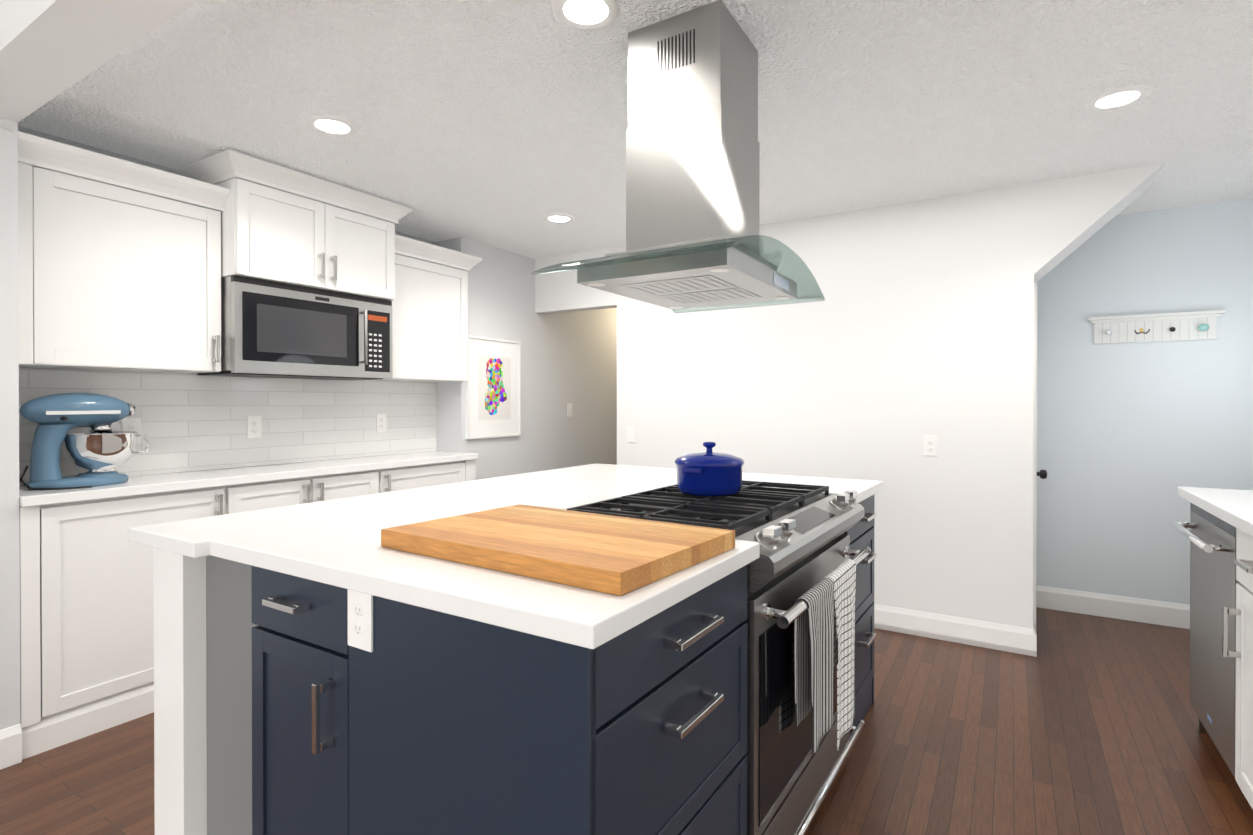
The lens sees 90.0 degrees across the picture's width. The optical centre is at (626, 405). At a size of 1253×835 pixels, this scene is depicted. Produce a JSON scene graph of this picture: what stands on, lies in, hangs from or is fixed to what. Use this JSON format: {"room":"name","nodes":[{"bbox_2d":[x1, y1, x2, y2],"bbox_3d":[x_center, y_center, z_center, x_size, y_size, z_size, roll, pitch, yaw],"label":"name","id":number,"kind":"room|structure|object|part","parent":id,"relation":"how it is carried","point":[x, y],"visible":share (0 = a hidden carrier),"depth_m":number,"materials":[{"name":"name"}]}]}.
{"room":"kitchen","nodes":[
{"label":"kitchen","id":0,"kind":"room"},
{"bbox_2d":[0,118,20,729],"bbox_3d":[-3.639,-0.321,0.786,0.750,3.300,4.070,0,0,32],"label":"wall","id":1,"kind":"structure","parent":0,"point":[9,545],"depth_m":2.30,"materials":[{"name":"white paint"}]},
{"bbox_2d":[0,724,21,769],"bbox_3d":[-3.312,1.260,0.593,0.016,0.140,4.069,0,0,32],"label":"baseboard","id":2,"kind":"structure","parent":1,"relation":"attached to","point":[10,737],"depth_m":2.30,"materials":[{"name":"white wood"}]},
{"bbox_2d":[0,0,196,122],"bbox_3d":[-0.421,-1.507,1.081,4.420,0.930,0.190,0,0,32],"label":"header beam","id":3,"kind":"structure","parent":0,"point":[50,50],"depth_m":1.80,"materials":[{"name":"white paint"}]},
{"bbox_2d":[18,126,434,485],"bbox_3d":[-2.136,0.070,3.619,0.350,2.490,2.330,0,0,32],"label":"wall","id":4,"kind":"structure","parent":0,"point":[84,146],"depth_m":2.88,"materials":[{"name":"white paint"}]},
{"bbox_2d":[0,126,220,372],"bbox_3d":[-2.231,-0.591,2.741,0.397,0.860,0.875,0,0,32],"label":"upper cabinet","id":5,"kind":"object","parent":4,"relation":"attached to","point":[124,265],"depth_m":2.62,"materials":[{"name":"white wood"}]},
{"bbox_2d":[122,418,140,442],"bbox_3d":[-2.325,0.118,2.944,0.009,0.120,0.075,0,0,32],"label":"outlet","id":6,"kind":"object","parent":4,"relation":"attached to","point":[131,424],"visible":0.48,"depth_m":2.94,"materials":[{"name":"white plastic"}]},
{"bbox_2d":[19,368,436,485],"bbox_3d":[-1.981,0.084,3.525,0.012,0.492,2.326,0,0,32],"label":"backsplash","id":7,"kind":"structure","parent":4,"relation":"attached to","point":[192,422],"depth_m":3.37,"materials":[{"name":"white tile"}]},
{"bbox_2d":[247,416,261,437],"bbox_3d":[-2.032,0.116,3.421,0.009,0.120,0.075,0,0,32],"label":"outlet","id":8,"kind":"object","parent":4,"relation":"attached to","point":[253,426],"visible":1,"depth_m":3.42,"materials":[{"name":"white plastic"}]},
{"bbox_2d":[177,149,415,305],"bbox_3d":[-1.751,-0.891,3.402,0.522,0.545,1.025,0,0,32],"label":"upper cabinet","id":9,"kind":"object","parent":4,"relation":"attached to","point":[273,222],"depth_m":3.20,"materials":[{"name":"white wood"}]},
{"bbox_2d":[197,275,391,379],"bbox_3d":[-1.770,-0.385,3.416,0.475,0.461,0.881,0,0,32],"label":"microwave","id":10,"kind":"object","parent":9,"relation":"attached to","point":[270,329],"visible":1,"depth_m":3.22,"materials":[{"name":"silver metal"}]},
{"bbox_2d":[376,414,385,431],"bbox_3d":[-1.608,0.113,4.112,0.009,0.120,0.075,0,0,32],"label":"outlet","id":11,"kind":"object","parent":4,"relation":"attached to","point":[380,422],"visible":1,"depth_m":4.11,"materials":[{"name":"white plastic"}]},
{"bbox_2d":[376,240,482,381],"bbox_3d":[-1.388,-0.597,4.114,0.397,0.860,0.836,0,0,32],"label":"upper cabinet","id":12,"kind":"object","parent":4,"relation":"attached to","point":[430,335],"depth_m":4.10,"materials":[{"name":"white wood"}]},
{"bbox_2d":[435,237,616,479],"bbox_3d":[-0.369,0.057,6.249,0.610,2.490,4.000,0,0,32],"label":"wall","id":13,"kind":"structure","parent":0,"point":[568,357],"depth_m":5.09,"materials":[{"name":"white paint"}]},
{"bbox_2d":[466,336,520,438],"bbox_3d":[-0.979,-0.130,4.651,0.023,0.732,0.560,0,0,32],"label":"picture frame","id":14,"kind":"object","parent":13,"relation":"attached to","point":[476,428],"depth_m":4.64,"materials":[{"name":"white painted wood"},{"name":"glass"},{"name":"paper"}]},
{"bbox_3d":[-0.977,-0.130,4.650,0.001,0.470,0.340,0,0,32],"label":"art print","id":15,"kind":"part","parent":14,"relation":"part of"},
{"bbox_2d":[567,403,571,416],"bbox_3d":[-0.490,0.036,5.455,0.012,0.116,0.072,0,0,32],"label":"light switch","id":16,"kind":"object","parent":13,"relation":"attached to","point":[569,409],"visible":1,"depth_m":5.44,"materials":[{"name":"white plastic"}]},
{"bbox_2d":[0,607,1252,834],"bbox_3d":[0.548,1.351,2.407,7.600,0.060,11.200,0,0,32],"label":"floor","id":17,"kind":"structure","parent":0,"point":[1082,725],"depth_m":2.35,"materials":[{"name":"brown wood"}]},
{"bbox_2d":[19,485,230,759],"bbox_3d":[-2.235,0.847,2.741,0.397,0.944,0.718,0,0,32],"label":"base cabinet","id":18,"kind":"object","parent":17,"relation":"on","point":[86,618],"depth_m":2.51,"materials":[{"name":"white wood"}]},
{"bbox_2d":[154,548,261,834],"bbox_3d":[-0.543,0.849,2.511,0.493,0.946,2.125,0,0,32],"label":"island leg","id":19,"kind":"object","parent":17,"relation":"on","point":[208,609],"depth_m":1.66,"materials":[{"name":"white wood"}]},
{"bbox_2d":[128,464,882,648],"bbox_3d":[-0.123,0.356,2.267,1.613,0.039,2.212,0,0,32],"label":"countertop","id":20,"kind":"structure","parent":19,"relation":"on","point":[336,542],"depth_m":1.51,"materials":[{"name":"white stone"}]},
{"bbox_2d":[381,504,734,595],"bbox_3d":[-0.166,0.319,1.503,0.733,0.042,0.485,0,0,32],"label":"cutting board","id":21,"kind":"object","parent":20,"relation":"on","point":[615,555],"visible":1,"depth_m":1.38,"materials":[{"name":"brown wood"}]},
{"bbox_2d":[231,469,382,512],"bbox_3d":[-1.827,0.844,3.405,0.397,0.944,0.840,0,0,32],"label":"base cabinet","id":22,"kind":"object","parent":17,"relation":"on","point":[286,492],"depth_m":3.25,"materials":[{"name":"white wood"}]},
{"bbox_2d":[383,459,475,492],"bbox_3d":[-1.407,0.841,4.090,0.397,0.944,0.768,0,0,32],"label":"base cabinet","id":23,"kind":"object","parent":17,"relation":"on","point":[409,477],"depth_m":3.96,"materials":[{"name":"white wood"}]},
{"bbox_2d":[19,451,477,506],"bbox_3d":[-1.804,0.351,3.417,0.422,0.039,2.326,0,0,32],"label":"countertop","id":24,"kind":"structure","parent":23,"relation":"on","point":[149,484],"depth_m":3.03,"materials":[{"name":"white stone"}]},
{"bbox_2d":[19,393,148,489],"bbox_3d":[-2.279,0.140,2.636,0.283,0.388,0.400,0,0,32],"label":"stand mixer","id":25,"kind":"object","parent":24,"relation":"on","point":[100,451],"visible":1,"depth_m":2.58,"materials":[{"name":"blue painted metal"},{"name":"stainless steel"},{"name":"black plastic"}]},
{"bbox_2d":[262,526,853,834],"bbox_3d":[-0.036,0.852,1.962,1.081,0.946,1.642,0,0,32],"label":"base cabinet","id":26,"kind":"object","parent":17,"relation":"on","point":[282,706],"depth_m":1.24,"materials":[{"name":"blue wood"}]},
{"bbox_2d":[347,589,372,651],"bbox_3d":[-0.560,0.448,1.315,0.078,0.125,0.009,0,0,32],"label":"outlet","id":27,"kind":"object","parent":26,"relation":"attached to","point":[360,620],"visible":0.98,"depth_m":1.31,"materials":[{"name":"white plastic"}]},
{"bbox_2d":[567,480,870,834],"bbox_3d":[0.338,0.816,2.123,0.764,1.013,0.960,0,0,32],"label":"range","id":28,"kind":"object","parent":17,"relation":"on","point":[797,534],"visible":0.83,"depth_m":1.81,"materials":[{"name":"silver metal"}]},
{"bbox_2d":[675,442,743,495],"bbox_3d":[0.295,0.218,2.228,0.242,0.180,0.280,0,0,32],"label":"pot","id":29,"kind":"object","parent":28,"relation":"on","point":[708,472],"visible":1,"depth_m":2.13,"materials":[{"name":"blue ceramic"}]},
{"bbox_2d":[794,578,833,753],"bbox_3d":[0.542,0.729,1.789,0.058,0.420,0.240,0,0,32],"label":"striped towel","id":30,"kind":"object","parent":28,"relation":"hanging from","point":[813,640],"visible":1,"depth_m":1.77,"materials":[{"name":"grey fabric"}]},
{"bbox_2d":[824,559,855,749],"bbox_3d":[0.682,0.778,2.003,0.058,0.520,0.270,0,0,32],"label":"towel","id":31,"kind":"object","parent":28,"relation":"hanging from","point":[842,576],"visible":0.81,"depth_m":1.99,"materials":[{"name":"white fabric"}]},
{"bbox_2d":[854,494,876,725],"bbox_3d":[0.692,0.848,2.751,0.665,0.946,0.479,0,0,32],"label":"base cabinet","id":32,"kind":"object","parent":17,"relation":"on","point":[865,635],"depth_m":2.62,"materials":[{"name":"blue"}]},
{"bbox_2d":[1168,502,1239,776],"bbox_3d":[2.373,0.854,2.141,0.714,0.937,0.600,0,0,32],"label":"dishwasher","id":33,"kind":"object","parent":17,"relation":"on","point":[1212,539],"visible":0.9,"depth_m":2.25,"materials":[{"name":"silver metal"}]},
{"bbox_2d":[1226,528,1252,808],"bbox_3d":[2.133,0.853,1.663,0.656,0.944,0.458,0,0,32],"label":"base cabinet","id":34,"kind":"object","parent":17,"relation":"on","point":[1242,611],"depth_m":1.96,"materials":[{"name":"painted wood"},{"name":"metal"}]},
{"bbox_2d":[1178,486,1252,536],"bbox_3d":[1.412,0.365,0.514,0.688,0.039,4.485,0,0,32],"label":"countertop","id":35,"kind":"structure","parent":34,"relation":"on","point":[1233,507],"depth_m":2.21,"materials":[{"name":"white stone"}]},
{"bbox_2d":[18,0,1252,258],"bbox_3d":[1.581,-1.207,4.078,7.600,0.060,7.250,0,0,32],"label":"ceiling","id":36,"kind":"structure","parent":0,"point":[500,124],"depth_m":2.41,"materials":[{"name":"white paint"}]},
{"bbox_2d":[306,115,357,136],"bbox_3d":[-1.228,-1.164,2.616,0.200,0.011,0.200,0,0,32],"label":"recessed light","id":37,"kind":"object","parent":36,"relation":"in","point":[330,125],"visible":0.98,"depth_m":2.60,"materials":[{"name":"white"}]},
{"bbox_2d":[543,213,574,223],"bbox_3d":[-0.423,-1.171,3.929,0.200,0.011,0.200,0,0,32],"label":"recessed light","id":38,"kind":"object","parent":36,"relation":"in","point":[559,218],"visible":1,"depth_m":3.92,"materials":[{"name":"white plastic"}]},
{"bbox_2d":[552,0,619,30],"bbox_3d":[-0.119,-1.160,1.842,0.200,0.011,0.200,0,0,32],"label":"recessed light","id":39,"kind":"object","parent":36,"relation":"in","point":[587,15],"visible":1,"depth_m":1.85,"materials":[{"name":"white plastic"}]},
{"bbox_2d":[531,0,824,312],"bbox_3d":[0.218,-0.765,2.012,0.600,0.802,0.903,0,0,32],"label":"range hood","id":40,"kind":"object","parent":36,"relation":"hanging from","point":[694,239],"visible":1,"depth_m":1.88,"materials":[{"name":"silver metal"}]},
{"bbox_2d":[1085,85,1150,111],"bbox_3d":[1.867,-1.163,2.383,0.200,0.011,0.200,0,0,32],"label":"recessed light","id":41,"kind":"object","parent":36,"relation":"in","point":[1118,98],"visible":0.96,"depth_m":2.37,"materials":[{"name":"white plastic"}]},
{"bbox_2d":[535,162,1165,628],"bbox_3d":[1.039,0.067,4.223,3.910,2.490,0.420,0,0,32],"label":"wall","id":42,"kind":"structure","parent":0,"point":[897,344],"depth_m":3.63,"materials":[{"name":"white paint"}]},
{"bbox_2d":[627,426,635,442],"bbox_3d":[0.035,0.210,4.585,0.072,0.116,0.012,0,0,32],"label":"light switch","id":43,"kind":"object","parent":42,"relation":"attached to","point":[631,434],"visible":1,"depth_m":4.58,"materials":[{"name":"white plastic"}]},
{"bbox_2d":[923,435,937,455],"bbox_3d":[1.723,0.225,3.551,0.072,0.116,0.009,0,0,32],"label":"outlet","id":44,"kind":"object","parent":42,"relation":"attached to","point":[930,445],"visible":1,"depth_m":3.55,"materials":[{"name":"white plastic"}]},
{"bbox_2d":[874,604,1036,656],"bbox_3d":[1.039,1.243,3.974,2.617,0.140,0.016,0,0,32],"label":"baseboard","id":45,"kind":"structure","parent":42,"relation":"attached to","point":[1004,637],"depth_m":3.47,"materials":[{"name":"white wood"}]},
{"bbox_2d":[1033,601,1039,624],"bbox_3d":[2.394,1.245,3.697,0.018,0.140,0.930,0,0,32],"label":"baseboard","id":46,"kind":"structure","parent":42,"relation":"attached to","point":[1037,602],"depth_m":4.07,"materials":[{"name":"white wood"}]},
{"bbox_2d":[1036,198,1252,604],"bbox_3d":[3.605,0.070,3.587,2.430,2.490,0.120,0,0,32],"label":"wall","id":47,"kind":"structure","parent":0,"point":[1132,437],"depth_m":3.81,"materials":[{"name":"blue"}]},
{"bbox_2d":[1036,585,1189,628],"bbox_3d":[3.569,1.246,3.535,2.191,0.140,0.018,0,0,32],"label":"baseboard","id":48,"kind":"structure","parent":47,"relation":"attached to","point":[1170,614],"depth_m":3.86,"materials":[{"name":"white wood"}]},
{"bbox_2d":[1088,310,1225,343],"bbox_3d":[3.154,-0.467,3.748,0.630,0.162,0.073,0,0,32],"label":"coat rack","id":49,"kind":"object","parent":47,"relation":"attached to","point":[1195,325],"visible":1,"depth_m":3.75,"materials":[{"name":"white wood"}]},
{"bbox_3d":[2.372,0.069,3.786,0.120,2.490,0.830,0,0,32],"label":"wall","id":50,"kind":"structure","parent":0,"visible":0},
{"bbox_2d":[1033,282,1046,625],"bbox_3d":[2.458,0.320,3.741,0.073,1.990,0.780,0,0,32],"label":"door","id":51,"kind":"structure","parent":50,"relation":"in","point":[1043,474],"depth_m":3.42,"materials":[{"name":"white wood"}]}
]}

